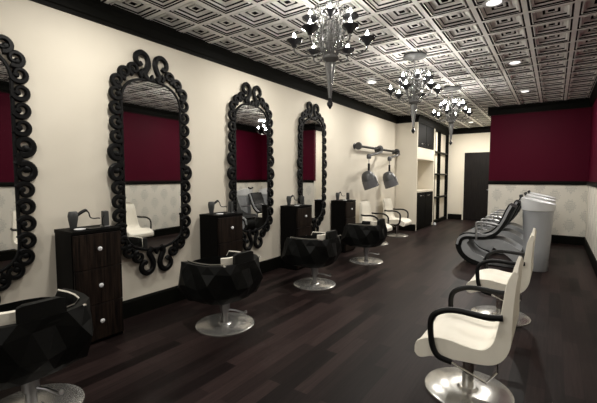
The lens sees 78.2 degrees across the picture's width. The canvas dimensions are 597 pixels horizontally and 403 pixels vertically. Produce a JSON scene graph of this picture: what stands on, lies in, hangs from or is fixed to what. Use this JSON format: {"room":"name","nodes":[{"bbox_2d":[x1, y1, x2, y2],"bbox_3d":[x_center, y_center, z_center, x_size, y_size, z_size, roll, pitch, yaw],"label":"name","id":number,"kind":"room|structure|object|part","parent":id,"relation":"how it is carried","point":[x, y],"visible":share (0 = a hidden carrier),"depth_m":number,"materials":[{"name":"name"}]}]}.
{"room":"salon","nodes":[
{"label":"salon","id":0,"kind":"room"},
{"bbox_2d":[0,0,396,304],"bbox_3d":[0.067,-0.550,6.209,0.120,3.070,15.740,3,5,35],"label":"wall","id":1,"kind":"structure","parent":0,"point":[71,60],"depth_m":3.50,"materials":[{"name":"beige paint"}]},
{"bbox_2d":[0,34,37,301],"bbox_3d":[-2.374,-0.293,2.551,0.031,2.277,0.988,2,5,33],"label":"wall mirror","id":2,"kind":"object","parent":1,"relation":"attached to","point":[12,241],"visible":1,"depth_m":2.83,"materials":[{"name":"black lacquer"},{"name":"mirror glass"}]},
{"bbox_3d":[-2.382,-0.286,2.557,0.008,1.710,0.670,2,5,33],"label":"glass","id":3,"kind":"part","parent":2,"relation":"part of","materials":[{"name":"white mirror"}]},
{"bbox_2d":[107,49,191,275],"bbox_3d":[-1.493,-0.377,3.811,0.031,2.277,0.988,2,5,33],"label":"wall mirror","id":4,"kind":"object","parent":1,"relation":"attached to","point":[150,158],"visible":0.97,"depth_m":3.77,"materials":[{"name":"black lacquer"},{"name":"mirror glass"}]},
{"bbox_3d":[-1.501,-0.370,3.817,0.008,1.710,0.670,2,5,33],"label":"glass","id":5,"kind":"part","parent":4,"relation":"part of","materials":[{"name":"white mirror"}]},
{"bbox_2d":[30,0,397,123],"bbox_3d":[-0.851,-1.799,4.654,0.055,0.190,12.040,3,5,35],"label":"trim","id":6,"kind":"structure","parent":1,"relation":"attached to","point":[97,11],"depth_m":4.11,"materials":[{"name":"black paint"}]},
{"bbox_2d":[227,82,274,250],"bbox_3d":[-0.627,-0.460,5.051,0.031,2.277,0.988,2,5,33],"label":"wall mirror","id":7,"kind":"object","parent":1,"relation":"attached to","point":[251,130],"visible":0.94,"depth_m":5.03,"materials":[{"name":"black lacquer"},{"name":"mirror glass"}]},
{"bbox_3d":[-0.635,-0.453,5.057,0.008,1.710,0.670,2,5,33],"label":"glass","id":8,"kind":"part","parent":7,"relation":"part of","materials":[{"name":"white mirror"}]},
{"bbox_2d":[123,224,394,318],"bbox_3d":[-0.866,0.990,4.850,0.018,0.178,12.040,3,5,35],"label":"baseboard","id":9,"kind":"structure","parent":1,"relation":"attached to","point":[132,307],"depth_m":3.94,"materials":[{"name":"black paint"}]},
{"bbox_2d":[297,101,326,231],"bbox_3d":[0.251,-0.544,6.307,0.031,2.277,0.988,2,5,33],"label":"wall mirror","id":10,"kind":"object","parent":1,"relation":"attached to","point":[312,147],"visible":0.84,"depth_m":6.30,"materials":[{"name":"black painted wood"},{"name":"mirror glass"}]},
{"bbox_3d":[0.243,-0.537,6.313,0.008,1.710,0.670,2,5,33],"label":"glass","id":11,"kind":"part","parent":10,"relation":"part of","materials":[{"name":"white mirror"}]},
{"bbox_2d":[361,150,382,189],"bbox_3d":[1.712,-0.708,7.921,0.362,0.914,1.171,2,5,32],"label":"dryer","id":12,"kind":"object","parent":1,"relation":"hanging from","point":[369,180],"visible":1,"depth_m":7.48,"materials":[{"name":"grey plastic"}]},
{"bbox_3d":[1.706,-1.059,7.995,0.136,0.223,1.025,2,4,25],"label":"arm","id":13,"kind":"part","parent":12,"relation":"part of","materials":[{"name":"grey plastic"}]},
{"bbox_2d":[353,142,399,154],"bbox_3d":[1.876,-1.208,8.493,0.190,0.180,2.340,3,5,35],"label":"rail","id":14,"kind":"object","parent":1,"relation":"attached to","point":[358,145],"visible":0.96,"depth_m":8.23,"materials":[{"name":"black metal"}]},
{"bbox_2d":[383,152,399,188],"bbox_3d":[2.361,-0.770,8.850,0.362,0.914,1.141,2,5,32],"label":"dryer","id":15,"kind":"object","parent":1,"relation":"hanging from","point":[390,180],"visible":1,"depth_m":8.42,"materials":[{"name":"grey plastic"}]},
{"bbox_2d":[418,158,433,160],"bbox_3d":[3.261,-1.163,10.176,0.546,0.035,1.525,3,5,35],"label":"trim","id":16,"kind":"structure","parent":1,"relation":"attached to","point":[419,159],"depth_m":10.29,"materials":[{"name":"beige"}]},
{"bbox_2d":[418,122,433,149],"bbox_3d":[3.275,-1.778,10.126,0.558,0.650,1.525,3,5,35],"label":"upper cabinet","id":17,"kind":"object","parent":1,"relation":"attached to","point":[425,133],"visible":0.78,"depth_m":9.94,"materials":[{"name":"black wood"}]},
{"bbox_3d":[3.252,-1.748,9.678,0.025,0.630,0.742,3,5,35],"label":"door","id":18,"kind":"part","parent":17,"relation":"part of","materials":[{"name":"black wood"}]},
{"bbox_3d":[3.688,-1.790,10.302,0.025,0.630,0.742,3,5,35],"label":"door","id":19,"kind":"part","parent":17,"relation":"part of","materials":[{"name":"black wood"}]},
{"bbox_2d":[0,219,596,402],"bbox_3d":[1.756,1.110,5.139,4.240,0.100,15.740,3,5,35],"label":"floor","id":20,"kind":"structure","parent":0,"point":[352,341],"depth_m":3.17,"materials":[{"name":"brown wood"}]},
{"bbox_2d":[0,288,93,402],"bbox_3d":[-1.640,0.892,2.181,0.710,0.730,0.708,3,5,35],"label":"chair","id":21,"kind":"object","parent":20,"relation":"on","point":[40,337],"visible":1,"depth_m":2.03,"materials":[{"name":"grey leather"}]},
{"bbox_2d":[0,310,15,325],"bbox_3d":[-1.481,0.696,1.991,0.086,0.245,0.297,4,5,44],"label":"cushion","id":22,"kind":"object","parent":21,"relation":"on","point":[8,318],"depth_m":1.91,"materials":[{"name":"beige leather"}]},
{"bbox_3d":[-1.494,1.119,2.180,0.213,0.044,0.032,1,4,10],"label":"pump lever","id":23,"kind":"part","parent":21,"relation":"part of","materials":[{"name":"silver metal"}]},
{"bbox_2d":[54,224,123,344],"bbox_3d":[-1.789,0.709,3.173,0.352,0.963,0.408,3,5,35],"label":"base cabinet","id":24,"kind":"object","parent":20,"relation":"on","point":[88,262],"visible":0.88,"depth_m":3.08,"materials":[{"name":"black wood"}]},
{"bbox_2d":[67,209,99,228],"bbox_3d":[-1.861,0.145,3.184,0.076,0.160,0.248,4,5,43],"label":"hair dryer","id":25,"kind":"object","parent":24,"relation":"on","point":[72,216],"visible":1,"depth_m":3.11,"materials":[{"name":"grey plastic"}]},
{"bbox_3d":[-1.881,0.102,3.173,0.028,0.072,0.111,3,5,35],"label":"handle","id":26,"kind":"part","parent":25,"relation":"part of","materials":[{"name":"black plastic"}]},
{"bbox_3d":[-1.804,0.243,3.152,0.315,0.030,0.408,3,5,35],"label":"panel","id":27,"kind":"part","parent":24,"relation":"part of","materials":[{"name":"black wood"}]},
{"bbox_2d":[86,226,107,229],"bbox_3d":[-1.711,0.224,3.111,0.080,0.010,0.160,3,5,35],"label":"mat","id":28,"kind":"object","parent":24,"relation":"on","point":[99,227],"visible":0.91,"depth_m":3.10,"materials":[{"name":"black plastic"}]},
{"bbox_3d":[-1.681,0.411,3.078,0.023,0.290,0.388,3,5,35],"label":"drawer","id":29,"kind":"part","parent":24,"relation":"part of","materials":[{"name":"brown wood"}]},
{"bbox_3d":[-1.681,0.710,3.098,0.023,0.300,0.388,3,5,35],"label":"drawer","id":30,"kind":"part","parent":24,"relation":"part of","materials":[{"name":"brown wood"}]},
{"bbox_2d":[100,211,109,226],"bbox_3d":[-1.714,0.152,3.238,0.076,0.139,0.074,3,5,35],"label":"block","id":31,"kind":"object","parent":24,"relation":"on","point":[104,214],"visible":0.86,"depth_m":3.23,"materials":[{"name":"grey plastic"}]},
{"bbox_3d":[-1.681,1.015,3.118,0.023,0.300,0.388,3,5,35],"label":"drawer","id":32,"kind":"part","parent":24,"relation":"part of","materials":[{"name":"brown wood"}]},
{"bbox_2d":[178,250,262,336],"bbox_3d":[-0.736,0.805,3.474,0.710,0.730,0.708,3,5,35],"label":"chair","id":33,"kind":"object","parent":20,"relation":"on","point":[222,281],"visible":1,"depth_m":3.24,"materials":[{"name":"black leather"}]},
{"bbox_2d":[221,257,232,265],"bbox_3d":[-0.577,0.610,3.284,0.086,0.245,0.297,4,5,44],"label":"cushion","id":34,"kind":"object","parent":33,"relation":"on","point":[228,261],"depth_m":3.19,"materials":[{"name":"beige leather"}]},
{"bbox_3d":[-0.590,1.033,3.473,0.213,0.044,0.032,1,4,10],"label":"pump lever","id":35,"kind":"part","parent":33,"relation":"part of","materials":[{"name":"silver metal"}]},
{"bbox_2d":[199,212,242,258],"bbox_3d":[-0.911,0.625,4.429,0.352,0.963,0.408,3,5,35],"label":"base cabinet","id":36,"kind":"object","parent":20,"relation":"on","point":[219,234],"visible":0.41,"depth_m":4.29,"materials":[{"name":"black wood"}]},
{"bbox_2d":[208,200,226,213],"bbox_3d":[-0.983,0.062,4.440,0.076,0.160,0.248,4,5,43],"label":"hair dryer","id":37,"kind":"object","parent":36,"relation":"on","point":[211,205],"visible":1,"depth_m":4.36,"materials":[{"name":"grey plastic"}]},
{"bbox_3d":[-0.926,0.159,4.409,0.315,0.030,0.408,3,5,35],"label":"panel","id":38,"kind":"part","parent":36,"relation":"part of","materials":[{"name":"black wood"}]},
{"bbox_3d":[-0.803,0.327,4.334,0.023,0.290,0.388,3,5,35],"label":"drawer","id":39,"kind":"part","parent":36,"relation":"part of","materials":[{"name":"brown wood"}]},
{"bbox_2d":[227,201,233,212],"bbox_3d":[-0.836,0.068,4.494,0.076,0.139,0.074,3,5,35],"label":"block","id":40,"kind":"object","parent":36,"relation":"on","point":[230,203],"visible":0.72,"depth_m":4.49,"materials":[{"name":"grey plastic"}]},
{"bbox_3d":[-0.803,0.626,4.354,0.023,0.300,0.388,3,5,35],"label":"drawer","id":41,"kind":"part","parent":36,"relation":"part of","materials":[{"name":"brown wood"}]},
{"bbox_2d":[280,204,311,269],"bbox_3d":[-0.018,0.540,5.706,0.352,0.963,0.408,3,5,35],"label":"base cabinet","id":42,"kind":"object","parent":20,"relation":"on","point":[296,221],"visible":0.48,"depth_m":5.57,"materials":[{"name":"black wood"}]},
{"bbox_2d":[286,195,294,205],"bbox_3d":[-0.091,-0.024,5.717,0.076,0.160,0.248,4,5,43],"label":"hair dryer","id":43,"kind":"object","parent":42,"relation":"on","point":[288,198],"visible":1,"depth_m":5.63,"materials":[{"name":"grey plastic"}]},
{"bbox_3d":[-0.033,0.073,5.685,0.315,0.030,0.408,3,5,35],"label":"panel","id":44,"kind":"part","parent":42,"relation":"part of","materials":[{"name":"black wood"}]},
{"bbox_2d":[299,196,303,204],"bbox_3d":[0.057,-0.017,5.771,0.076,0.139,0.074,3,5,35],"label":"block","id":45,"kind":"object","parent":42,"relation":"on","point":[301,197],"visible":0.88,"depth_m":5.76,"materials":[{"name":"grey plastic"}]},
{"bbox_3d":[0.090,0.242,5.611,0.023,0.290,0.388,3,5,35],"label":"drawer","id":46,"kind":"part","parent":42,"relation":"part of","materials":[{"name":"brown wood"}]},
{"bbox_3d":[0.090,0.541,5.631,0.023,0.300,0.388,3,5,35],"label":"drawer","id":47,"kind":"part","parent":42,"relation":"part of","materials":[{"name":"brown wood"}]},
{"bbox_2d":[281,230,341,290],"bbox_3d":[0.173,0.719,4.776,0.710,0.730,0.708,3,5,35],"label":"chair","id":48,"kind":"object","parent":20,"relation":"on","point":[314,251],"visible":1,"depth_m":4.53,"materials":[{"name":"black leather"}]},
{"bbox_2d":[317,234,325,239],"bbox_3d":[0.332,0.523,4.586,0.086,0.245,0.297,4,5,44],"label":"cushion","id":49,"kind":"object","parent":48,"relation":"on","point":[323,236],"depth_m":4.49,"materials":[{"name":"beige leather"}]},
{"bbox_2d":[331,199,355,252],"bbox_3d":[0.868,0.455,6.974,0.352,0.963,0.408,3,5,35],"label":"base cabinet","id":50,"kind":"object","parent":20,"relation":"on","point":[343,213],"visible":0.56,"depth_m":6.82,"materials":[{"name":"black wood"}]},
{"bbox_3d":[0.853,-0.011,6.954,0.315,0.030,0.408,3,5,35],"label":"panel","id":51,"kind":"part","parent":50,"relation":"part of","materials":[{"name":"black wood"}]},
{"bbox_3d":[0.976,0.761,6.920,0.023,0.300,0.388,3,5,35],"label":"drawer","id":52,"kind":"part","parent":50,"relation":"part of","materials":[{"name":"brown wood"}]},
{"bbox_3d":[0.976,0.457,6.899,0.023,0.300,0.388,3,5,35],"label":"drawer","id":53,"kind":"part","parent":50,"relation":"part of","materials":[{"name":"brown wood"}]},
{"bbox_3d":[0.976,0.157,6.879,0.023,0.290,0.388,3,5,35],"label":"drawer","id":54,"kind":"part","parent":50,"relation":"part of","materials":[{"name":"brown wood"}]},
{"bbox_2d":[340,218,387,264],"bbox_3d":[1.089,0.631,6.085,0.710,0.730,0.708,3,5,35],"label":"chair","id":55,"kind":"object","parent":20,"relation":"on","point":[365,234],"visible":1,"depth_m":5.84,"materials":[{"name":"black leather"}]},
{"bbox_2d":[359,200,391,245],"bbox_3d":[1.619,0.432,7.719,0.552,0.910,0.575,3,5,35],"label":"salon chair","id":56,"kind":"object","parent":20,"relation":"on","point":[365,213],"visible":0.5,"depth_m":7.77,"materials":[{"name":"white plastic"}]},
{"bbox_3d":[1.459,0.453,7.508,0.408,0.363,0.044,3,5,35],"label":"armrest","id":57,"kind":"part","parent":56,"relation":"part of","materials":[{"name":"black plastic"}]},
{"bbox_3d":[1.763,0.424,7.943,0.408,0.363,0.044,3,5,35],"label":"armrest","id":58,"kind":"part","parent":56,"relation":"part of","materials":[{"name":"black plastic"}]},
{"bbox_2d":[383,197,411,236],"bbox_3d":[2.351,0.362,8.767,0.552,0.910,0.575,3,5,35],"label":"salon chair","id":59,"kind":"object","parent":20,"relation":"on","point":[388,209],"visible":0.98,"depth_m":8.74,"materials":[{"name":"white leather"}]},
{"bbox_3d":[2.191,0.383,8.555,0.408,0.363,0.044,3,5,35],"label":"armrest","id":60,"kind":"part","parent":59,"relation":"part of","materials":[{"name":"black plastic"}]},
{"bbox_3d":[2.495,0.354,8.990,0.408,0.363,0.044,3,5,35],"label":"armrest","id":61,"kind":"part","parent":59,"relation":"part of","materials":[{"name":"black plastic"}]},
{"bbox_2d":[416,191,432,229],"bbox_3d":[3.283,0.223,10.254,0.558,0.990,1.525,3,5,35],"label":"base cabinet","id":62,"kind":"object","parent":20,"relation":"on","point":[424,199],"visible":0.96,"depth_m":10.05,"materials":[{"name":"black wood"}]},
{"bbox_3d":[3.260,0.217,9.803,0.025,0.900,0.742,3,5,35],"label":"door","id":63,"kind":"part","parent":62,"relation":"part of","materials":[{"name":"black wood"}]},
{"bbox_2d":[417,189,432,192],"bbox_3d":[3.267,-0.298,10.230,0.560,0.048,1.525,3,5,35],"label":"countertop","id":64,"kind":"structure","parent":62,"relation":"on","point":[418,190],"depth_m":10.15,"materials":[{"name":"beige stone"}]},
{"bbox_3d":[3.696,0.176,10.427,0.025,0.900,0.742,3,5,35],"label":"door","id":65,"kind":"part","parent":62,"relation":"part of","materials":[{"name":"black wood"}]},
{"bbox_2d":[433,129,448,223],"bbox_3d":[4.432,-0.770,11.495,0.110,2.805,1.750,3,5,35],"label":"shelving unit","id":66,"kind":"object","parent":20,"relation":"on","point":[441,138],"visible":0.78,"depth_m":11.68,"materials":[{"name":"beige paint"}]},
{"bbox_3d":[4.418,0.582,11.552,0.085,0.100,1.620,3,5,35],"label":"shelf","id":67,"kind":"part","parent":66,"relation":"part of","materials":[{"name":"black paint"}]},
{"bbox_3d":[4.395,-0.819,11.518,0.020,2.700,1.750,3,5,35],"label":"panel","id":68,"kind":"part","parent":66,"relation":"part of","materials":[{"name":"beige paint"}]},
{"bbox_2d":[415,256,523,402],"bbox_3d":[1.115,0.788,2.389,0.552,0.910,0.575,3,5,35],"label":"salon chair","id":69,"kind":"object","parent":20,"relation":"on","point":[460,334],"visible":1,"depth_m":2.30,"materials":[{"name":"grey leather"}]},
{"bbox_3d":[0.971,0.810,2.167,0.408,0.363,0.044,3,5,35],"label":"armrest","id":70,"kind":"part","parent":69,"relation":"part of","materials":[{"name":"black plastic"}]},
{"bbox_3d":[1.275,0.781,2.601,0.408,0.363,0.044,3,5,35],"label":"armrest","id":71,"kind":"part","parent":69,"relation":"part of","materials":[{"name":"black plastic"}]},
{"bbox_2d":[455,203,522,268],"bbox_3d":[3.090,0.522,5.939,0.920,1.002,0.544,3,5,35],"label":"lounger","id":72,"kind":"object","parent":20,"relation":"on","point":[467,249],"visible":0.94,"depth_m":5.79,"materials":[{"name":"black leather"}]},
{"bbox_3d":[2.933,0.472,5.726,0.333,0.316,0.020,3,5,35],"label":"arm","id":73,"kind":"part","parent":72,"relation":"part of","materials":[{"name":"silver metal"}]},
{"bbox_3d":[3.233,0.444,6.154,0.333,0.316,0.020,3,5,35],"label":"arm","id":74,"kind":"part","parent":72,"relation":"part of","materials":[{"name":"silver metal"}]},
{"bbox_2d":[472,200,522,254],"bbox_3d":[3.697,0.464,6.807,0.920,1.002,0.544,3,5,35],"label":"lounger","id":75,"kind":"object","parent":20,"relation":"on","point":[512,234],"visible":0.48,"depth_m":6.65,"materials":[{"name":"grey leather"}]},
{"bbox_3d":[3.539,0.414,6.593,0.333,0.316,0.020,3,5,35],"label":"arm","id":76,"kind":"part","parent":75,"relation":"part of","materials":[{"name":"silver metal"}]},
{"bbox_2d":[467,228,536,326],"bbox_3d":[2.031,0.702,3.674,0.552,0.910,0.575,3,5,35],"label":"salon chair","id":77,"kind":"object","parent":20,"relation":"on","point":[496,279],"visible":0.79,"depth_m":3.54,"materials":[{"name":"white leather"}]},
{"bbox_3d":[1.887,0.724,3.451,0.408,0.363,0.044,3,5,35],"label":"armrest","id":78,"kind":"part","parent":77,"relation":"part of","materials":[{"name":"black plastic"}]},
{"bbox_3d":[2.191,0.695,3.886,0.408,0.363,0.044,3,5,35],"label":"armrest","id":79,"kind":"part","parent":77,"relation":"part of","materials":[{"name":"black plastic"}]},
{"bbox_2d":[483,198,522,233],"bbox_3d":[4.280,0.408,7.641,0.920,1.002,0.544,3,5,35],"label":"lounger","id":80,"kind":"object","parent":20,"relation":"on","point":[511,225],"visible":0.27,"depth_m":7.43,"materials":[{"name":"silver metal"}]},
{"bbox_2d":[519,194,555,271],"bbox_3d":[3.583,0.465,5.530,0.475,1.135,0.456,3,5,35],"label":"basin","id":81,"kind":"object","parent":20,"relation":"on","point":[538,214],"visible":0.93,"depth_m":5.38,"materials":[{"name":"grey"}]},
{"bbox_3d":[3.591,0.032,5.496,0.456,0.205,0.456,3,5,35],"label":"bowl","id":82,"kind":"part","parent":81,"relation":"part of","materials":[{"name":"white ceramic"}]},
{"bbox_2d":[524,192,555,203],"bbox_3d":[4.189,0.407,6.397,0.475,1.135,0.456,3,5,35],"label":"basin","id":83,"kind":"object","parent":20,"relation":"on","point":[525,193],"visible":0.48,"depth_m":6.27,"materials":[{"name":"white ceramic"}]},
{"bbox_2d":[527,190,555,199],"bbox_3d":[4.773,0.352,7.232,0.475,1.135,0.456,3,5,35],"label":"basin","id":84,"kind":"object","parent":20,"relation":"on","point":[528,191],"visible":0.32,"depth_m":7.13,"materials":[{"name":"white ceramic"}]},
{"bbox_2d":[100,0,596,128],"bbox_3d":[1.928,-1.932,4.902,4.400,0.062,16.400,3,5,35],"label":"ceiling","id":85,"kind":"structure","parent":0,"point":[467,44],"depth_m":4.36,"materials":[{"name":"silver metal"}]},
{"bbox_2d":[286,0,374,108],"bbox_3d":[0.262,-1.274,3.025,0.655,1.000,0.732,3,5,35],"label":"chandelier","id":86,"kind":"object","parent":85,"relation":"hanging from","point":[333,29],"visible":1,"depth_m":2.97,"materials":[{"name":"grey glass"}]},
{"bbox_3d":[0.096,-1.245,3.043,0.281,0.091,0.014,0,4,5],"label":"arm","id":87,"kind":"part","parent":86,"relation":"part of","materials":[{"name":"clear glass"}]},
{"bbox_3d":[0.165,-1.235,2.892,0.014,0.091,0.281,3,5,35],"label":"arm","id":88,"kind":"part","parent":86,"relation":"part of","materials":[{"name":"clear glass"}]},
{"bbox_3d":[0.331,-1.234,2.875,0.014,0.091,0.281,-2,4,-24],"label":"arm","id":89,"kind":"part","parent":86,"relation":"part of","materials":[{"name":"clear glass"}]},
{"bbox_3d":[0.428,-1.243,3.010,0.281,0.091,0.014,0,4,5],"label":"arm","id":90,"kind":"part","parent":86,"relation":"part of","materials":[{"name":"clear glass"}]},
{"bbox_2d":[385,51,442,133],"bbox_3d":[1.501,-1.391,4.772,0.655,1.000,0.732,3,5,35],"label":"chandelier","id":91,"kind":"object","parent":85,"relation":"hanging from","point":[417,78],"visible":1,"depth_m":4.72,"materials":[{"name":"clear glass"}]},
{"bbox_2d":[430,86,472,144],"bbox_3d":[2.708,-1.506,6.499,0.655,1.000,0.732,3,5,35],"label":"chandelier","id":92,"kind":"object","parent":85,"relation":"hanging from","point":[452,108],"visible":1,"depth_m":6.45,"materials":[{"name":"clear glass"}]},
{"bbox_2d":[482,0,505,7],"bbox_3d":[1.755,-1.783,3.297,0.188,0.014,0.188,3,5,35],"label":"recessed light","id":93,"kind":"object","parent":85,"relation":"in","point":[488,3],"visible":1,"depth_m":3.29,"materials":[{"name":"white ceramic"}]},
{"bbox_2d":[507,60,522,64],"bbox_3d":[2.968,-1.898,5.032,0.188,0.014,0.188,3,5,35],"label":"recessed light","id":94,"kind":"object","parent":85,"relation":"in","point":[516,61],"visible":1,"depth_m":5.01,"materials":[{"name":"white"}]},
{"bbox_2d":[395,122,417,223],"bbox_3d":[2.810,-0.748,9.551,0.550,3.020,0.050,3,5,35],"label":"wall","id":95,"kind":"structure","parent":0,"point":[406,141],"depth_m":9.51,"materials":[{"name":"beige paint"}]},
{"bbox_2d":[398,224,415,230],"bbox_3d":[2.790,0.672,9.618,0.550,0.178,0.018,3,5,35],"label":"baseboard","id":96,"kind":"structure","parent":95,"relation":"attached to","point":[412,227],"depth_m":9.55,"materials":[{"name":"black paint"}]},
{"bbox_2d":[397,114,417,123],"bbox_3d":[2.780,-2.117,9.417,0.550,0.190,0.055,3,5,35],"label":"trim","id":97,"kind":"structure","parent":95,"relation":"attached to","point":[407,118],"depth_m":9.42,"materials":[{"name":"black paint"}]},
{"bbox_2d":[418,114,449,134],"bbox_3d":[4.025,-2.201,10.670,0.055,0.190,3.490,3,5,35],"label":"trim","id":98,"kind":"structure","parent":95,"relation":"attached to","point":[421,119],"depth_m":10.28,"materials":[{"name":"black paint"}]},
{"bbox_2d":[417,129,434,224],"bbox_3d":[3.723,-0.810,10.860,0.550,2.970,0.076,3,5,35],"label":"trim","id":99,"kind":"structure","parent":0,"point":[425,169],"depth_m":10.79,"materials":[{"name":"beige paint"}]},
{"bbox_2d":[418,147,433,159],"bbox_3d":[3.259,-1.315,10.168,0.540,0.270,1.525,3,5,35],"label":"trim","id":100,"kind":"structure","parent":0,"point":[422,152],"depth_m":9.98,"materials":[{"name":"beige paint"}]},
{"bbox_2d":[447,125,490,220],"bbox_3d":[5.535,-0.930,11.905,2.320,3.070,0.120,3,5,35],"label":"wall","id":101,"kind":"structure","parent":0,"point":[461,143],"depth_m":12.03,"materials":[{"name":"beige paint"}]},
{"bbox_2d":[447,214,461,219],"bbox_3d":[5.176,0.502,12.167,0.440,0.178,0.018,3,5,35],"label":"baseboard","id":102,"kind":"structure","parent":101,"relation":"attached to","point":[450,216],"depth_m":12.14,"materials":[{"name":"black paint"}]},
{"bbox_2d":[452,126,490,134],"bbox_3d":[5.661,-2.264,11.621,1.650,0.190,0.055,3,5,35],"label":"trim","id":103,"kind":"structure","parent":101,"relation":"attached to","point":[482,129],"depth_m":11.71,"materials":[{"name":"black paint"}]},
{"bbox_2d":[462,151,489,219],"bbox_3d":[5.754,-0.490,11.689,0.980,2.220,0.030,3,5,35],"label":"trim","id":104,"kind":"structure","parent":101,"relation":"attached to","point":[467,151],"depth_m":11.91,"materials":[{"name":"beige paint"}]},
{"bbox_2d":[463,152,489,220],"bbox_3d":[5.730,-0.470,11.655,0.900,2.175,0.105,3,5,35],"label":"door","id":105,"kind":"structure","parent":101,"relation":"in","point":[476,164],"depth_m":11.71,"materials":[{"name":"brown wood"}]},
{"bbox_2d":[487,107,591,236],"bbox_3d":[5.147,-0.667,7.965,1.799,3.070,0.120,3,5,35],"label":"wall","id":106,"kind":"structure","parent":0,"point":[554,145],"depth_m":7.79,"materials":[{"name":"red paint"}]},
{"bbox_2d":[488,181,586,184],"bbox_3d":[5.104,-0.404,7.922,1.800,0.080,0.030,3,5,35],"label":"trim","id":107,"kind":"structure","parent":106,"relation":"attached to","point":[489,182],"depth_m":7.85,"materials":[{"name":"black paint"}]},
{"bbox_2d":[488,97,590,115],"bbox_3d":[5.074,-2.010,7.820,1.855,0.190,0.055,3,5,35],"label":"trim","id":108,"kind":"structure","parent":106,"relation":"attached to","point":[582,102],"depth_m":7.77,"materials":[{"name":"black paint"}]},
{"bbox_2d":[551,235,583,245],"bbox_3d":[5.107,0.779,8.006,1.800,0.178,0.018,3,5,35],"label":"baseboard","id":109,"kind":"structure","parent":106,"relation":"attached to","point":[560,239],"depth_m":7.65,"materials":[{"name":"black paint"}]},
{"bbox_2d":[585,98,596,259],"bbox_3d":[2.457,-0.298,2.442,0.120,3.070,12.280,3,5,35],"label":"wall","id":110,"kind":"structure","parent":0,"point":[591,211],"depth_m":6.51,"materials":[{"name":"red paint"}]},
{"bbox_2d":[584,237,596,276],"bbox_3d":[2.400,1.142,2.578,0.018,0.178,12.040,3,5,35],"label":"baseboard","id":111,"kind":"structure","parent":110,"relation":"attached to","point":[589,252],"depth_m":6.02,"materials":[{"name":"black paint"}]},
{"bbox_2d":[586,181,596,187],"bbox_3d":[2.395,-0.042,2.502,0.030,0.080,12.040,3,5,35],"label":"trim","id":112,"kind":"structure","parent":110,"relation":"attached to","point":[593,184],"depth_m":6.25,"materials":[{"name":"black paint"}]},
{"bbox_2d":[589,81,596,106],"bbox_3d":[2.385,-1.649,2.402,0.055,0.190,12.040,3,5,35],"label":"trim","id":113,"kind":"structure","parent":110,"relation":"attached to","point":[593,96],"depth_m":6.64,"materials":[{"name":"black paint"}]}
]}

